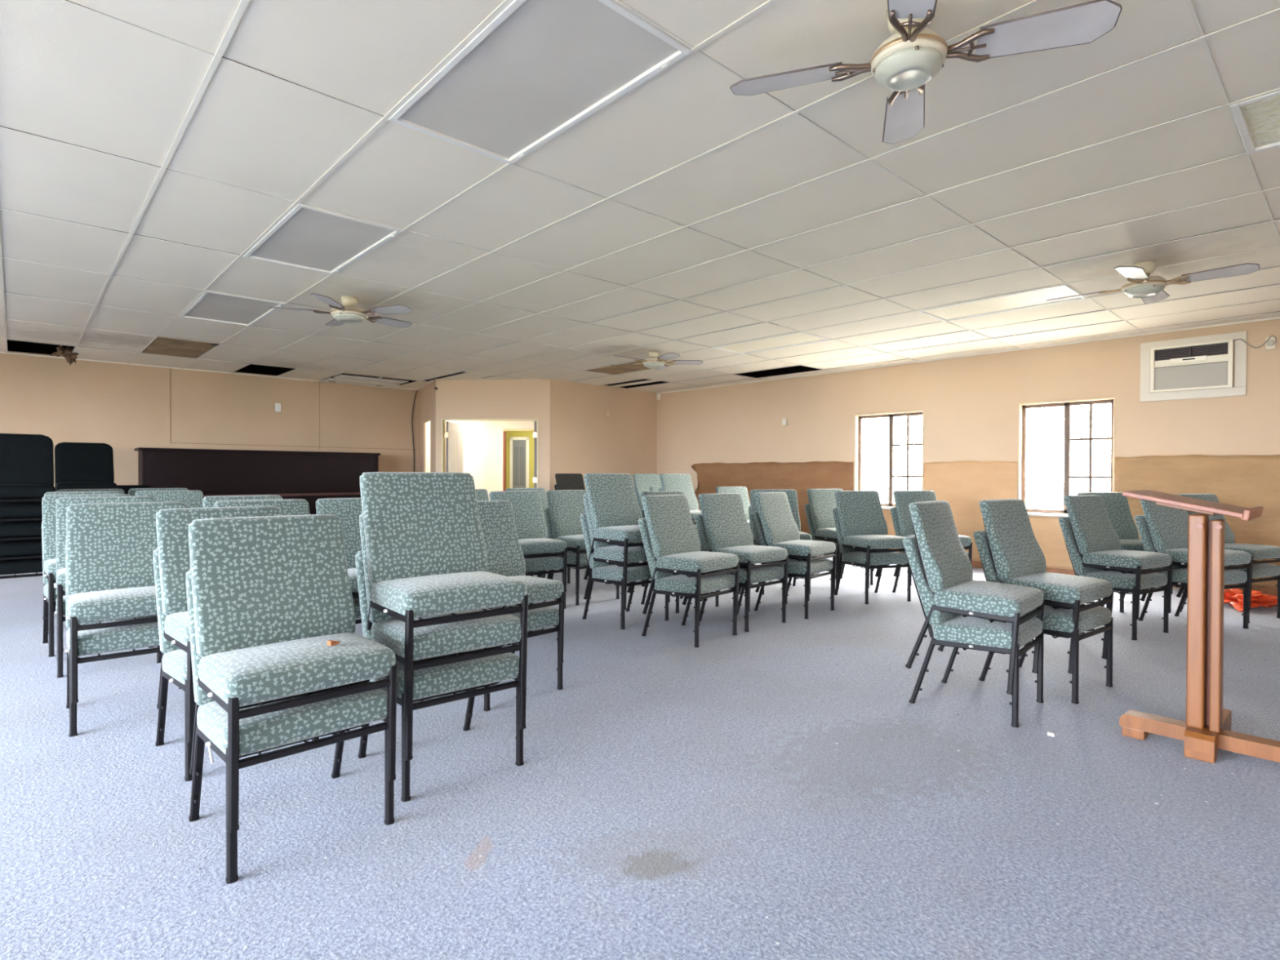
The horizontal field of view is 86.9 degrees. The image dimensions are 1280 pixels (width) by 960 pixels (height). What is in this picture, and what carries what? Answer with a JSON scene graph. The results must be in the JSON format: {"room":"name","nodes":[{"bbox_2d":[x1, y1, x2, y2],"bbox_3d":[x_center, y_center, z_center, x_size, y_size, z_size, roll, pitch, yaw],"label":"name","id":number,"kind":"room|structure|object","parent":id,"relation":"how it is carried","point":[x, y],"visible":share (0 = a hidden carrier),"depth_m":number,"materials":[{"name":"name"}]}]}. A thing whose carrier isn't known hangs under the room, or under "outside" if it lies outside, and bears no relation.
{"room":"meeting hall","nodes":[
{"label":"meeting hall","id":0,"kind":"room"},
{"bbox_2d":[0,351,419,486],"bbox_3d":[-7.759,-0.286,8.718,10.450,2.662,0.140,0,1,-43],"label":"wall","id":1,"kind":"structure","parent":0,"point":[125,407],"depth_m":9.80,"materials":[{"name":"beige paint"}]},
{"bbox_2d":[419,378,435,472],"bbox_3d":[-3.600,-0.293,11.489,0.030,2.672,1.482,0,1,-28],"label":"wall","id":2,"kind":"structure","parent":0,"point":[428,393],"depth_m":11.40,"materials":[{"name":"beige paint"}]},
{"bbox_2d":[425,420,537,500],"bbox_3d":[-2.308,-0.273,13.216,4.800,2.610,0.100,0,1,4],"label":"wall","id":3,"kind":"structure","parent":0,"point":[482,440],"depth_m":13.21,"materials":[{"name":"white paint"}]},
{"bbox_2d":[435,377,550,502],"bbox_3d":[-2.345,-0.283,10.822,1.850,2.672,0.120,0,1,4],"label":"wall","id":4,"kind":"structure","parent":0,"point":[523,398],"depth_m":10.75,"materials":[{"name":"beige paint"}]},
{"bbox_2d":[441,418,537,488],"bbox_3d":[-2.368,0.031,11.162,1.566,2.018,0.814,0,1,4],"label":"door","id":5,"kind":"structure","parent":4,"relation":"in","point":[451,433],"depth_m":10.90,"materials":[{"name":"beige"}]},
{"bbox_2d":[506,431,533,488],"bbox_3d":[-2.173,-0.295,15.211,2.800,2.600,0.100,0,1,4],"label":"wall","id":6,"kind":"structure","parent":0,"point":[508,433],"depth_m":15.18,"materials":[{"name":"yellow paint"}]},
{"bbox_2d":[509,436,528,488],"bbox_3d":[-2.708,0.019,15.170,0.440,1.970,0.050,0,1,4],"label":"door","id":7,"kind":"structure","parent":6,"relation":"in","point":[518,446],"depth_m":15.15,"materials":[{"name":"white paint"}]},
{"bbox_2d":[550,378,657,490],"bbox_3d":[-0.566,-0.290,11.701,0.120,2.662,2.636,1,1,43],"label":"wall","id":8,"kind":"structure","parent":0,"point":[583,440],"depth_m":11.50,"materials":[{"name":"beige paint"}]},
{"bbox_2d":[0,0,1279,393],"bbox_3d":[-1.063,-1.692,3.901,14.350,0.600,16.600,0,1,-43],"label":"ceiling","id":9,"kind":"structure","parent":0,"point":[147,147],"depth_m":3.58,"materials":[{"name":"tile"}]},
{"bbox_2d":[142,336,219,358],"bbox_3d":[-5.549,-1.587,8.144,0.575,0.018,1.340,0,1,-43],"label":"ceiling panel","id":10,"kind":"object","parent":9,"relation":"attached to","point":[168,346],"visible":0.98,"depth_m":8.06,"materials":[{"name":"brown tile"}]},
{"bbox_2d":[179,289,285,326],"bbox_3d":[-3.762,-1.609,6.208,0.598,0.124,1.238,0,1,-43],"label":"ceiling light","id":11,"kind":"object","parent":9,"relation":"attached to","point":[211,306],"visible":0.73,"depth_m":6.19,"materials":[{"name":"white paint"}]},
{"bbox_2d":[243,200,402,274],"bbox_3d":[-2.098,-1.588,4.409,0.598,0.124,1.238,0,1,-43],"label":"ceiling light","id":12,"kind":"object","parent":9,"relation":"attached to","point":[307,237],"visible":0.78,"depth_m":4.35,"materials":[{"name":"white paint"}]},
{"bbox_2d":[269,293,413,328],"bbox_3d":[-2.484,-1.449,5.794,1.161,0.209,1.142,0,1,-43],"label":"ceiling fan","id":13,"kind":"object","parent":9,"relation":"hanging from","point":[348,313],"visible":1,"depth_m":5.68,"materials":[{"name":"beige ceramic"}]},
{"bbox_2d":[319,374,408,387],"bbox_3d":[-4.457,-1.602,10.966,1.120,0.046,0.940,0,1,-43],"label":"ceiling light","id":14,"kind":"object","parent":9,"relation":"attached to","point":[340,379],"visible":1,"depth_m":10.88,"materials":[{"name":"white paint"}]},
{"bbox_2d":[388,0,692,164],"bbox_3d":[-0.438,-1.567,2.615,0.598,0.124,1.188,0,1,-43],"label":"ceiling light","id":15,"kind":"object","parent":9,"relation":"attached to","point":[539,68],"visible":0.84,"depth_m":2.53,"materials":[{"name":"white paint"}]},
{"bbox_2d":[612,351,702,369],"bbox_3d":[0.137,-1.469,8.245,1.117,0.196,1.167,0,1,-43],"label":"ceiling fan","id":16,"kind":"object","parent":9,"relation":"hanging from","point":[654,362],"visible":1,"depth_m":8.21,"materials":[{"name":"beige ceramic"}]},
{"bbox_2d":[711,324,831,354],"bbox_3d":[1.482,-1.606,7.721,0.598,0.124,1.238,0,1,-43],"label":"ceiling light","id":17,"kind":"object","parent":9,"relation":"attached to","point":[802,338],"visible":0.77,"depth_m":7.73,"materials":[{"name":"white paint"}]},
{"bbox_2d":[729,0,1122,144],"bbox_3d":[0.861,-1.396,2.170,0.863,0.231,0.863,0,1,-25],"label":"ceiling fan","id":18,"kind":"object","parent":9,"relation":"hanging from","point":[913,54],"visible":1,"depth_m":2.10,"materials":[{"name":"beige ceramic"}]},
{"bbox_2d":[916,275,1086,321],"bbox_3d":[3.142,-1.585,5.926,0.598,0.124,1.188,0,1,-43],"label":"ceiling light","id":19,"kind":"object","parent":9,"relation":"attached to","point":[1037,298],"visible":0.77,"depth_m":5.91,"materials":[{"name":"white paint"}]},
{"bbox_2d":[1046,261,1259,303],"bbox_3d":[3.559,-1.413,4.774,0.905,0.226,0.905,0,1,0],"label":"ceiling fan","id":20,"kind":"object","parent":9,"relation":"hanging from","point":[1140,283],"visible":1,"depth_m":4.65,"materials":[{"name":"white metal"}]},
{"bbox_2d":[1229,90,1279,154],"bbox_3d":[3.004,-1.555,2.485,0.598,0.124,1.203,0,1,-43],"label":"ceiling light","id":21,"kind":"object","parent":9,"relation":"attached to","point":[1257,120],"visible":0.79,"depth_m":2.86,"materials":[{"name":"white paint"}]},
{"bbox_2d":[0,542,1279,959],"bbox_3d":[-1.072,1.107,3.926,14.150,0.001,16.400,0,1,-43],"label":"floor","id":22,"kind":"structure","parent":0,"point":[910,846],"depth_m":2.32,"materials":[{"name":"blue carpet"}]},
{"bbox_2d":[0,554,55,613],"bbox_3d":[-5.104,0.668,5.521,0.500,0.834,0.537,0,1,-43],"label":"chair","id":23,"kind":"object","parent":22,"relation":"on","point":[30,565],"visible":0.25,"depth_m":5.37,"materials":[{"name":"fabric"}]},
{"bbox_2d":[0,535,42,560],"bbox_3d":[-5.088,0.512,5.495,0.500,0.862,0.548,0,2,-43],"label":"chair","id":24,"kind":"object","parent":23,"relation":"on","point":[26,547],"visible":0.28,"depth_m":5.35,"materials":[{"name":"black metal"}]},
{"bbox_2d":[0,516,42,541],"bbox_3d":[-5.071,0.357,5.486,0.500,0.852,0.515,0,1,-43],"label":"chair","id":25,"kind":"object","parent":24,"relation":"on","point":[17,528],"visible":0.14,"depth_m":5.34,"materials":[{"name":"black metal"}]},
{"bbox_2d":[0,484,53,521],"bbox_3d":[-5.060,0.203,5.471,0.500,0.858,0.512,0,1,-42],"label":"chair","id":26,"kind":"object","parent":25,"relation":"on","point":[7,509],"visible":0.27,"depth_m":5.33,"materials":[{"name":"black metal"}]},
{"bbox_2d":[0,433,55,502],"bbox_3d":[-5.051,0.048,5.461,0.500,0.864,0.516,0,1,-43],"label":"chair","id":27,"kind":"object","parent":26,"relation":"on","point":[26,460],"visible":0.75,"depth_m":5.57,"materials":[{"name":"black metal"}]},
{"bbox_2d":[41,521,57,657],"bbox_3d":[-3.676,0.681,4.539,0.500,0.834,0.537,0,1,-45],"label":"chair","id":28,"kind":"object","parent":22,"relation":"on","point":[46,634],"visible":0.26,"depth_m":4.43,"materials":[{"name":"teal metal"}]},
{"bbox_2d":[41,493,131,633],"bbox_3d":[-3.656,0.525,4.518,0.500,0.862,0.547,0,3,-45],"label":"chair","id":29,"kind":"object","parent":28,"relation":"on","point":[48,502],"visible":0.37,"depth_m":4.45,"materials":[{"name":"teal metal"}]},
{"bbox_2d":[54,568,161,677],"bbox_3d":[-3.234,0.686,4.117,0.500,0.834,0.537,0,1,-41],"label":"chair","id":30,"kind":"object","parent":22,"relation":"on","point":[60,655],"visible":0.12,"depth_m":3.78,"materials":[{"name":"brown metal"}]},
{"bbox_2d":[54,496,154,652],"bbox_3d":[-3.215,0.530,4.094,0.500,0.862,0.548,0,2,-41],"label":"chair","id":31,"kind":"object","parent":30,"relation":"on","point":[63,503],"visible":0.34,"depth_m":4.07,"materials":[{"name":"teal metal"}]},
{"bbox_2d":[65,540,181,737],"bbox_3d":[-2.462,0.696,3.278,0.500,0.834,0.537,0,1,-41],"label":"chair","id":32,"kind":"object","parent":22,"relation":"on","point":[97,641],"visible":0.35,"depth_m":3.05,"materials":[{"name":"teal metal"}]},
{"bbox_2d":[66,502,186,703],"bbox_3d":[-2.440,0.540,3.258,0.500,0.862,0.548,0,2,-41],"label":"chair","id":33,"kind":"object","parent":32,"relation":"on","point":[111,546],"visible":0.62,"depth_m":3.26,"materials":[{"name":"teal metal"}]},
{"bbox_2d":[152,547,319,781],"bbox_3d":[-1.708,0.702,2.858,0.537,0.834,0.500,1,1,43],"label":"chair","id":34,"kind":"object","parent":22,"relation":"on","point":[174,670],"visible":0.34,"depth_m":2.74,"materials":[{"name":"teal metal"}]},
{"bbox_2d":[155,506,281,742],"bbox_3d":[-1.685,0.546,2.840,0.547,0.862,0.500,3,2,43],"label":"chair","id":35,"kind":"object","parent":34,"relation":"on","point":[171,524],"visible":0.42,"depth_m":2.79,"materials":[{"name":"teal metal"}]},
{"bbox_2d":[134,447,380,514],"bbox_3d":[-5.578,0.301,10.156,3.200,1.475,0.460,0,1,-43],"label":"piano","id":36,"kind":"object","parent":22,"relation":"on","point":[310,477],"depth_m":9.88,"materials":[{"name":"brown wood"}]},
{"bbox_2d":[134,447,380,455],"bbox_3d":[-5.576,-0.419,10.149,3.200,0.035,0.460,0,1,-43],"label":"countertop","id":37,"kind":"structure","parent":36,"relation":"on","point":[139,448],"depth_m":9.78,"materials":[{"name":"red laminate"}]},
{"bbox_2d":[186,568,394,884],"bbox_3d":[-1.160,0.709,2.235,0.500,0.834,0.537,0,1,-44],"label":"chair","id":38,"kind":"object","parent":22,"relation":"on","point":[258,734],"visible":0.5,"depth_m":2.07,"materials":[{"name":"green fabric"}]},
{"bbox_2d":[188,514,396,832],"bbox_3d":[-1.140,0.553,2.214,0.500,0.862,0.548,0,3,-44],"label":"chair","id":39,"kind":"object","parent":38,"relation":"on","point":[270,593],"visible":0.93,"depth_m":2.20,"materials":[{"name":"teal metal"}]},
{"bbox_2d":[351,591,361,624],"bbox_3d":[-1.616,0.692,4.048,0.500,0.834,0.537,0,1,-43],"label":"chair","id":40,"kind":"object","parent":22,"relation":"on","point":[356,601],"visible":0.02,"depth_m":3.74,"materials":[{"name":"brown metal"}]},
{"bbox_2d":[315,497,362,598],"bbox_3d":[-1.597,0.536,4.025,0.500,0.862,0.548,0,2,-43],"label":"chair","id":41,"kind":"object","parent":40,"relation":"on","point":[348,510],"visible":0.07,"depth_m":4.07,"materials":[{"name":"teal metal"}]},
{"bbox_2d":[355,551,524,801],"bbox_3d":[-0.810,0.706,2.708,0.500,0.834,0.537,0,1,-40],"label":"chair","id":42,"kind":"object","parent":22,"relation":"on","point":[470,675],"visible":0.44,"depth_m":2.54,"materials":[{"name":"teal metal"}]},
{"bbox_2d":[359,512,527,760],"bbox_3d":[-0.788,0.550,2.688,0.500,0.862,0.548,0,2,-40],"label":"chair","id":43,"kind":"object","parent":42,"relation":"on","point":[453,637],"visible":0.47,"depth_m":2.51,"materials":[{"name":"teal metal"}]},
{"bbox_2d":[360,471,528,718],"bbox_3d":[-0.780,0.395,2.670,0.500,0.852,0.517,0,1,-40],"label":"chair","id":44,"kind":"object","parent":43,"relation":"on","point":[426,551],"visible":0.94,"depth_m":2.67,"materials":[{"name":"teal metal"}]},
{"bbox_2d":[483,604,563,711],"bbox_3d":[-0.765,0.698,3.608,0.537,0.834,0.500,1,1,44],"label":"chair","id":45,"kind":"object","parent":22,"relation":"on","point":[547,616],"visible":0.16,"depth_m":3.52,"materials":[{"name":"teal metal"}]},
{"bbox_2d":[476,500,564,662],"bbox_3d":[-0.748,0.542,3.583,0.547,0.862,0.500,3,2,44],"label":"chair","id":46,"kind":"object","parent":45,"relation":"on","point":[505,557],"visible":0.27,"depth_m":3.72,"materials":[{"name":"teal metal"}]},
{"bbox_2d":[523,553,565,608],"bbox_3d":[-0.980,0.678,5.806,0.500,0.834,0.537,0,1,-38],"label":"chair","id":47,"kind":"object","parent":22,"relation":"on","point":[541,564],"visible":0.27,"depth_m":5.64,"materials":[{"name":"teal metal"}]},
{"bbox_2d":[488,490,567,591],"bbox_3d":[-0.962,0.522,5.782,0.500,0.862,0.548,0,2,-38],"label":"chair","id":48,"kind":"object","parent":47,"relation":"on","point":[530,523],"visible":0.62,"depth_m":5.88,"materials":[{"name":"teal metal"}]},
{"bbox_2d":[544,507,619,605],"bbox_3d":[-0.540,0.676,6.241,0.500,0.834,0.537,0,1,-41],"label":"chair","id":49,"kind":"object","parent":22,"relation":"on","point":[571,556],"visible":0.27,"depth_m":5.99,"materials":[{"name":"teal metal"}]},
{"bbox_2d":[546,489,590,588],"bbox_3d":[-0.524,0.520,6.216,0.500,0.862,0.548,0,2,-40],"label":"chair","id":50,"kind":"object","parent":49,"relation":"on","point":[566,507],"visible":0.44,"depth_m":6.23,"materials":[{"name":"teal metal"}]},
{"bbox_2d":[579,513,668,629],"bbox_3d":[-0.127,0.685,5.329,0.500,0.834,0.537,0,1,-42],"label":"chair","id":51,"kind":"object","parent":22,"relation":"on","point":[603,572],"visible":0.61,"depth_m":5.17,"materials":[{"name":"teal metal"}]},
{"bbox_2d":[582,493,670,609],"bbox_3d":[-0.106,0.529,5.308,0.500,0.862,0.548,0,2,-42],"label":"chair","id":52,"kind":"object","parent":51,"relation":"on","point":[604,552],"visible":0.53,"depth_m":5.12,"materials":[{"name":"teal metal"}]},
{"bbox_2d":[583,473,643,589],"bbox_3d":[-0.099,0.375,5.290,0.500,0.852,0.515,0,1,-42],"label":"chair","id":53,"kind":"object","parent":52,"relation":"on","point":[615,510],"visible":0.76,"depth_m":5.30,"materials":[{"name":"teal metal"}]},
{"bbox_2d":[638,517,737,647],"bbox_3d":[0.337,0.691,4.817,0.537,0.834,0.500,1,1,42],"label":"chair","id":54,"kind":"object","parent":22,"relation":"on","point":[665,583],"visible":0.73,"depth_m":4.69,"materials":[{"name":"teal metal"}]},
{"bbox_2d":[641,494,739,626],"bbox_3d":[0.356,0.535,4.794,0.548,0.862,0.500,3,2,42],"label":"chair","id":55,"kind":"object","parent":54,"relation":"on","point":[674,539],"visible":0.96,"depth_m":4.75,"materials":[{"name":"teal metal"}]},
{"bbox_2d":[694,514,786,631],"bbox_3d":[0.776,0.689,5.265,0.500,0.834,0.537,0,1,-42],"label":"chair","id":56,"kind":"object","parent":22,"relation":"on","point":[760,575],"visible":0.46,"depth_m":5.14,"materials":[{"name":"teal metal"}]},
{"bbox_2d":[697,493,788,612],"bbox_3d":[0.797,0.532,5.245,0.500,0.862,0.548,0,2,-42],"label":"chair","id":57,"kind":"object","parent":56,"relation":"on","point":[726,526],"visible":0.87,"depth_m":5.23,"materials":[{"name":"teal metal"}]},
{"bbox_2d":[748,505,810,595],"bbox_3d":[1.376,0.678,6.718,0.500,0.834,0.537,0,1,-5],"label":"chair","id":58,"kind":"object","parent":22,"relation":"on","point":[749,507],"visible":0.09,"depth_m":6.88,"materials":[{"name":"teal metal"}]},
{"bbox_2d":[750,489,812,563],"bbox_3d":[1.382,0.522,6.689,0.500,0.862,0.548,0,2,-5],"label":"chair","id":59,"kind":"object","parent":58,"relation":"on","point":[792,495],"visible":0.3,"depth_m":6.85,"materials":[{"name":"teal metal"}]},
{"bbox_2d":[751,511,834,618],"bbox_3d":[1.286,0.686,5.708,0.537,0.834,0.500,1,1,42],"label":"chair","id":60,"kind":"object","parent":22,"relation":"on","point":[797,569],"visible":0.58,"depth_m":5.58,"materials":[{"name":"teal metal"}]},
{"bbox_2d":[754,492,836,600],"bbox_3d":[1.305,0.530,5.686,0.548,0.862,0.500,3,2,41],"label":"chair","id":61,"kind":"object","parent":60,"relation":"on","point":[779,526],"visible":0.84,"depth_m":5.64,"materials":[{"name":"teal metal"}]},
{"bbox_2d":[804,503,873,585],"bbox_3d":[2.099,0.676,7.167,0.500,0.834,0.537,0,1,-25],"label":"chair","id":62,"kind":"object","parent":22,"relation":"on","point":[812,532],"visible":0.2,"depth_m":7.19,"materials":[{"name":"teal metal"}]},
{"bbox_2d":[806,488,874,571],"bbox_3d":[2.113,0.520,7.142,0.500,0.862,0.548,0,2,-25],"label":"chair","id":63,"kind":"object","parent":62,"relation":"on","point":[822,502],"visible":0.46,"depth_m":7.20,"materials":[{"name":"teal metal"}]},
{"bbox_2d":[832,507,911,604],"bbox_3d":[2.147,0.684,6.299,0.500,0.834,0.537,0,1,-18],"label":"chair","id":64,"kind":"object","parent":22,"relation":"on","point":[850,556],"visible":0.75,"depth_m":6.12,"materials":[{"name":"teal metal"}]},
{"bbox_2d":[834,490,911,587],"bbox_3d":[2.155,0.528,6.271,0.500,0.862,0.548,0,2,-18],"label":"chair","id":65,"kind":"object","parent":64,"relation":"on","point":[863,524],"visible":0.88,"depth_m":6.35,"materials":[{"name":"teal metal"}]},
{"bbox_2d":[890,506,968,592],"bbox_3d":[2.759,0.684,6.458,0.500,0.834,0.537,0,1,-19],"label":"chair","id":66,"kind":"object","parent":22,"relation":"on","point":[893,509],"visible":0.13,"depth_m":6.55,"materials":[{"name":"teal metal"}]},
{"bbox_2d":[893,490,972,576],"bbox_3d":[2.773,0.528,6.432,0.500,0.862,0.548,0,2,-19],"label":"chair","id":67,"kind":"object","parent":66,"relation":"on","point":[903,499],"visible":0.28,"depth_m":6.53,"materials":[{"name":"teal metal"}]},
{"bbox_2d":[902,535,1044,727],"bbox_3d":[1.681,0.708,3.418,0.537,0.834,0.500,1,1,43],"label":"chair","id":68,"kind":"object","parent":22,"relation":"on","point":[957,631],"visible":0.71,"depth_m":3.29,"materials":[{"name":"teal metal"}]},
{"bbox_2d":[905,500,1044,694],"bbox_3d":[1.688,0.545,3.404,0.515,0.861,0.500,1,1,43],"label":"chair","id":69,"kind":"object","parent":68,"relation":"on","point":[947,567],"visible":0.91,"depth_m":3.33,"materials":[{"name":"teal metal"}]},
{"bbox_2d":[973,530,1113,704],"bbox_3d":[2.219,0.706,3.738,0.500,0.834,0.537,0,1,-37],"label":"chair","id":70,"kind":"object","parent":22,"relation":"on","point":[1058,622],"visible":0.44,"depth_m":3.54,"materials":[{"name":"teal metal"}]},
{"bbox_2d":[979,498,1113,674],"bbox_3d":[2.226,0.543,3.725,0.500,0.861,0.515,0,1,-37],"label":"chair","id":71,"kind":"object","parent":70,"relation":"on","point":[1017,557],"visible":0.8,"depth_m":3.70,"materials":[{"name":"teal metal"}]},
{"bbox_2d":[1057,516,1168,640],"bbox_3d":[3.519,0.699,5.043,0.500,0.834,0.537,0,1,-30],"label":"chair","id":72,"kind":"object","parent":22,"relation":"on","point":[1121,582],"visible":0.52,"depth_m":4.90,"materials":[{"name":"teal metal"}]},
{"bbox_2d":[1063,494,1173,619],"bbox_3d":[3.538,0.543,5.019,0.500,0.862,0.548,0,2,-30],"label":"chair","id":73,"kind":"object","parent":72,"relation":"on","point":[1095,538],"visible":0.85,"depth_m":5.00,"materials":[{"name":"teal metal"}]},
{"bbox_2d":[1119,568,1171,612],"bbox_3d":[4.223,0.693,5.946,0.500,0.834,0.537,0,1,-9],"label":"chair","id":74,"kind":"object","parent":22,"relation":"on","point":[1122,597],"visible":0.05,"depth_m":5.65,"materials":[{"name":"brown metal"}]},
{"bbox_2d":[1076,492,1173,595],"bbox_3d":[4.230,0.537,5.917,0.500,0.862,0.548,0,2,-9],"label":"chair","id":75,"kind":"object","parent":74,"relation":"on","point":[1117,505],"visible":0.32,"depth_m":6.06,"materials":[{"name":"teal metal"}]},
{"bbox_2d":[1134,515,1248,628],"bbox_3d":[4.247,0.700,5.227,0.500,0.834,0.537,0,1,-22],"label":"chair","id":76,"kind":"object","parent":22,"relation":"on","point":[1180,575],"visible":0.44,"depth_m":5.11,"materials":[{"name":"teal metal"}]},
{"bbox_2d":[1139,494,1253,609],"bbox_3d":[4.260,0.544,5.200,0.500,0.862,0.548,0,2,-22],"label":"chair","id":77,"kind":"object","parent":76,"relation":"on","point":[1167,526],"visible":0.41,"depth_m":5.25,"materials":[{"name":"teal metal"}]},
{"bbox_2d":[1119,489,1279,763],"bbox_3d":[2.459,0.589,2.871,0.525,1.077,0.625,0,1,-43],"label":"lectern","id":78,"kind":"object","parent":22,"relation":"on","point":[1206,729],"visible":1,"depth_m":2.78,"materials":[{"name":"brown wood"}]},
{"bbox_2d":[1180,563,1279,622],"bbox_3d":[4.847,0.698,5.592,0.500,0.834,0.537,0,1,-23],"label":"chair","id":79,"kind":"object","parent":22,"relation":"on","point":[1264,570],"visible":0.18,"depth_m":5.38,"materials":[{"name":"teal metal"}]},
{"bbox_2d":[1179,493,1279,604],"bbox_3d":[4.855,0.542,5.563,0.500,0.862,0.548,0,2,-23],"label":"chair","id":80,"kind":"object","parent":79,"relation":"on","point":[1258,552],"visible":0.38,"depth_m":5.41,"materials":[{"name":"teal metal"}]},
{"bbox_2d":[1223,587,1276,611],"bbox_3d":[5.349,1.044,5.941,0.572,0.178,0.607,0,1,6],"label":"crumpled bag","id":81,"kind":"object","parent":22,"relation":"on","point":[1234,597],"visible":0.7,"depth_m":5.80,"materials":[{"name":"orange plastic"}]},
{"bbox_3d":[-3.852,0.671,5.615,0.537,0.834,0.500,1,1,43],"label":"chair","id":82,"kind":"object","parent":22,"relation":"on","visible":0},
{"bbox_2d":[134,490,203,507],"bbox_3d":[-3.831,0.515,5.595,0.547,0.862,0.500,3,2,43],"label":"chair","id":83,"kind":"object","parent":82,"relation":"on","point":[191,499],"visible":0.14,"depth_m":5.76,"materials":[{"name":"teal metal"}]},
{"bbox_3d":[-1.996,0.694,3.696,0.500,0.834,0.537,0,1,-45],"label":"chair","id":84,"kind":"object","parent":22,"relation":"on","visible":0},
{"bbox_2d":[213,498,310,515],"bbox_3d":[-1.976,0.537,3.674,0.500,0.862,0.548,0,3,-45],"label":"chair","id":85,"kind":"object","parent":84,"relation":"on","point":[291,506],"visible":0.07,"depth_m":3.87,"materials":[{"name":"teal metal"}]},
{"bbox_3d":[0.533,0.667,7.601,0.500,0.834,0.537,0,1,-43],"label":"chair","id":86,"kind":"object","parent":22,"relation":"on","visible":0},
{"bbox_2d":[658,488,698,535],"bbox_3d":[0.554,0.511,7.581,0.500,0.862,0.548,0,2,-42],"label":"chair","id":87,"kind":"object","parent":86,"relation":"on","point":[660,489],"visible":0.04,"depth_m":7.39,"materials":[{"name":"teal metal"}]},
{"bbox_2d":[659,473,701,524],"bbox_3d":[0.561,0.357,7.562,0.500,0.852,0.515,0,1,-43],"label":"chair","id":88,"kind":"object","parent":87,"relation":"on","point":[669,482],"visible":0.25,"depth_m":7.69,"materials":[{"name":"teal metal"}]},
{"bbox_2d":[657,318,1279,588],"bbox_3d":[4.880,-0.238,7.713,0.140,2.662,13.500,0,1,-43],"label":"wall","id":89,"kind":"structure","parent":0,"point":[969,405],"depth_m":8.42,"materials":[{"name":"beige paint"}]},
{"bbox_2d":[0,316,1279,393],"bbox_3d":[-0.565,-1.565,8.233,21.095,0.016,8.747,0,1,7],"label":"trim","id":90,"kind":"structure","parent":89,"relation":"attached to","point":[1276,317],"depth_m":8.74,"materials":[{"name":"white metal"}]},
{"bbox_2d":[691,461,853,533],"bbox_3d":[1.962,0.342,10.751,0.011,1.257,3.134,0,1,-43],"label":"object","id":91,"kind":"object","parent":89,"relation":"attached to","point":[798,477],"visible":0.39,"depth_m":10.50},
{"bbox_2d":[854,410,923,509],"bbox_3d":[3.415,-0.261,9.259,0.160,1.316,0.990,0,1,-43],"label":"window","id":92,"kind":"structure","parent":89,"relation":"in","point":[891,415],"depth_m":9.27,"materials":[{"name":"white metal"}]},
{"bbox_2d":[882,460,1073,569],"bbox_3d":[4.078,0.378,8.463,0.011,1.238,3.060,0,1,-43],"label":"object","id":93,"kind":"object","parent":89,"relation":"attached to","point":[963,485],"visible":0.23,"depth_m":8.36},
{"bbox_2d":[1017,397,1115,516],"bbox_3d":[4.851,-0.243,7.707,0.160,1.316,0.960,0,1,-43],"label":"window","id":94,"kind":"structure","parent":89,"relation":"in","point":[1067,433],"depth_m":7.72,"materials":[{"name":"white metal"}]},
{"bbox_2d":[1114,454,1279,588],"bbox_3d":[6.103,0.387,6.250,0.044,1.272,2.880,0,1,-43],"label":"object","id":95,"kind":"object","parent":89,"relation":"attached to","point":[1246,481],"visible":0.38,"depth_m":6.63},
{"bbox_2d":[1139,330,1276,401],"bbox_3d":[5.664,-1.131,6.775,0.175,0.620,1.056,0,1,-43],"label":"air conditioner","id":96,"kind":"object","parent":89,"relation":"attached to","point":[1197,366],"visible":0.99,"depth_m":6.79,"materials":[{"name":"beige plastic"}]},
{"bbox_2d":[1154,361,1227,390],"bbox_3d":[5.549,-1.045,6.817,0.026,0.235,0.590,0,1,-43],"label":"grille","id":97,"kind":"object","parent":96,"relation":"attached to","point":[1184,375],"depth_m":6.80,"materials":[{"name":"beige plastic"}]},
{"bbox_2d":[1155,342,1227,360],"bbox_3d":[5.557,-1.290,6.821,0.032,0.115,0.590,0,1,-43],"label":"vent","id":98,"kind":"object","parent":96,"relation":"attached to","point":[1194,351],"depth_m":6.81,"materials":[{"name":"grey plastic"}]},
{"bbox_3d":[0.231,0.499,9.128,0.500,0.834,0.537,0,2,-42],"label":"chair","id":99,"kind":"object","parent":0,"visible":0},
{"bbox_2d":[632,473,661,510],"bbox_3d":[0.242,0.342,9.106,0.500,0.852,0.515,0,1,-43],"label":"chair","id":100,"kind":"object","parent":99,"relation":"on","point":[642,482],"visible":0.26,"depth_m":9.16,"materials":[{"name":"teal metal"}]},
{"bbox_3d":[-5.836,0.188,7.122,0.500,0.834,0.537,0,4,-43],"label":"chair","id":101,"kind":"object","parent":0,"visible":0},
{"bbox_2d":[54,442,117,491],"bbox_3d":[-5.823,0.032,7.104,0.500,0.864,0.516,0,1,-43],"label":"chair","id":102,"kind":"object","parent":101,"relation":"on","point":[77,465],"visible":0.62,"depth_m":7.16,"materials":[{"name":"black metal"}]},
{"label":"outside","id":103,"kind":"structure","parent":0,"visible":0},
{"bbox_2d":[862,486,1110,509],"bbox_3d":[0.271,1.234,7.077,130.000,0.001,130.000,0,1,-43],"label":"ground","id":104,"kind":"structure","parent":103,"point":[1044,499],"depth_m":42.70,"materials":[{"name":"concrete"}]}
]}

